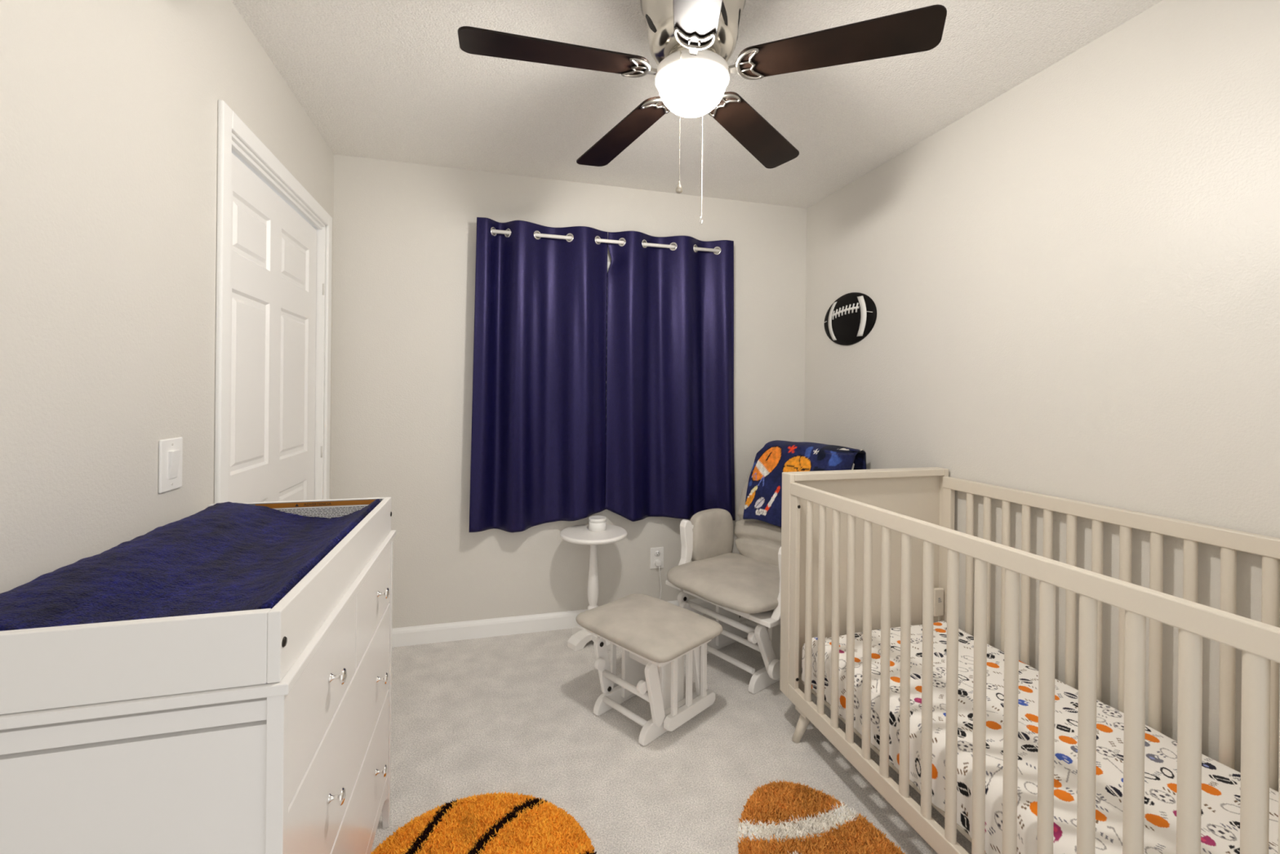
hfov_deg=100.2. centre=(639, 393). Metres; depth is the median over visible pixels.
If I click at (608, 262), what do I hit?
window
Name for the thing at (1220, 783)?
mattress
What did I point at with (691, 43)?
ceiling fan
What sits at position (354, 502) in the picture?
tray
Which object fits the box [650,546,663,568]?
wall outlet
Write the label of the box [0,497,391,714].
tray
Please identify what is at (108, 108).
wall
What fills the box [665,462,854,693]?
glider chair
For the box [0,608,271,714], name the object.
panel
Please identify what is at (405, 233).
wall
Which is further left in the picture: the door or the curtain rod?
the door
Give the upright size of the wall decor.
0.282 m
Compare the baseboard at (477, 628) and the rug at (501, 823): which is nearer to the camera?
the rug at (501, 823)
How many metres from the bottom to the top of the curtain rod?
0.060 m
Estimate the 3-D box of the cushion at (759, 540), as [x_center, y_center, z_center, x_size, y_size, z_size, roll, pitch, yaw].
[0.761,0.586,2.766,0.315,0.611,0.568,1,0,-39]
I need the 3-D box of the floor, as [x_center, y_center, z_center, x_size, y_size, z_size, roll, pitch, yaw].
[0.213,1.318,1.252,2.863,0.060,3.795,1,0,-15]
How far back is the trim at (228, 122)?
1.55 m
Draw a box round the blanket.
[742,440,866,526]
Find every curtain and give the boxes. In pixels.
[468,217,608,532]
[604,231,734,521]
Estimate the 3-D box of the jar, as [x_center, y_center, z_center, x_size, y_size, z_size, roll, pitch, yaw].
[-0.223,0.694,2.809,0.091,0.044,0.091,1,0,-15]
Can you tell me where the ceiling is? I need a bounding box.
[231,0,1162,208]
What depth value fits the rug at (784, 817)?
1.57 m
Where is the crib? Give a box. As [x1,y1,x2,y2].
[779,466,1279,853]
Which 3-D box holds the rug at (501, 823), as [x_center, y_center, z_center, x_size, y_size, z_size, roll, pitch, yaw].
[-0.433,1.270,1.378,0.657,0.022,0.659,1,0,17]
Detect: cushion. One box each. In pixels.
[575,593,722,662]
[666,552,779,613]
[689,508,733,560]
[734,466,781,565]
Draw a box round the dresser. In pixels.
[0,529,395,853]
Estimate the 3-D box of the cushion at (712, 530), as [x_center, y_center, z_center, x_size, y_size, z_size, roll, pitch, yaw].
[0.380,0.755,2.829,0.300,0.275,0.084,1,0,-39]
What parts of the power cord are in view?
cord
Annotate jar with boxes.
[588,520,606,531]
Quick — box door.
[227,153,324,502]
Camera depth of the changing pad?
0.97 m
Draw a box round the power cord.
[655,560,661,599]
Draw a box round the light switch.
[158,436,182,493]
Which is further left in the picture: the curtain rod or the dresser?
the dresser
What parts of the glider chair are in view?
arm, swing arm, arm post, seat rail, arm, swing arm, arm post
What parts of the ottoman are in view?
swing arm, rail, swing arm, rail, rail, swing arm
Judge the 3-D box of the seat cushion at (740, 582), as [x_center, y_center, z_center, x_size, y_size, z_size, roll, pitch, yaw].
[0.480,0.886,2.546,0.542,0.107,0.600,1,0,-39]
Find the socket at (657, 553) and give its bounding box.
[654,551,660,556]
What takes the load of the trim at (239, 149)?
attached to the wall at (108, 108)
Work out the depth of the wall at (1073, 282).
1.71 m
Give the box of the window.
[605,261,610,425]
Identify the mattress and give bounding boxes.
[801,620,1278,853]
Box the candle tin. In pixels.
[588,515,606,531]
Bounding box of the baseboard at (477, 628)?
[391,598,715,647]
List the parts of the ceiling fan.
blade, blade, pull chain, light bulb, blade, pull chain, blade, blade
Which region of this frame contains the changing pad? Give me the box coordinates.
[0,498,380,631]
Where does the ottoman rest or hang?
on the floor
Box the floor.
[370,613,971,853]
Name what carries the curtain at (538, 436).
hanging from the curtain rod
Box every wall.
[0,0,333,593]
[330,154,806,627]
[804,0,1279,791]
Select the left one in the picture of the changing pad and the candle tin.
the changing pad
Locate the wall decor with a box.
[823,292,876,345]
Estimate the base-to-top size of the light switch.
0.127 m
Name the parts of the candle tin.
jar lid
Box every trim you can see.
[213,99,332,503]
[231,132,325,499]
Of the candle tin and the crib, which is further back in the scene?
the candle tin
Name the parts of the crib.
leg, frame, panel, rail, rail, rail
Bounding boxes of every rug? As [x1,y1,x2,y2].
[370,790,596,853]
[736,779,904,853]
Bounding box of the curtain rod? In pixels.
[492,229,719,253]
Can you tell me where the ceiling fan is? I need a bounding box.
[457,0,946,224]
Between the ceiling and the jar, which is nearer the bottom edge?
the jar
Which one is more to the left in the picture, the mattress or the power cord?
the power cord
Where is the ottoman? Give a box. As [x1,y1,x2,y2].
[575,593,722,745]
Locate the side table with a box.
[560,524,626,651]
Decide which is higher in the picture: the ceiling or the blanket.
the ceiling
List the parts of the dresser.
rail, panel, leg, drawer, knob, knob, drawer, drawer, drawer, knob, knob, knob, leg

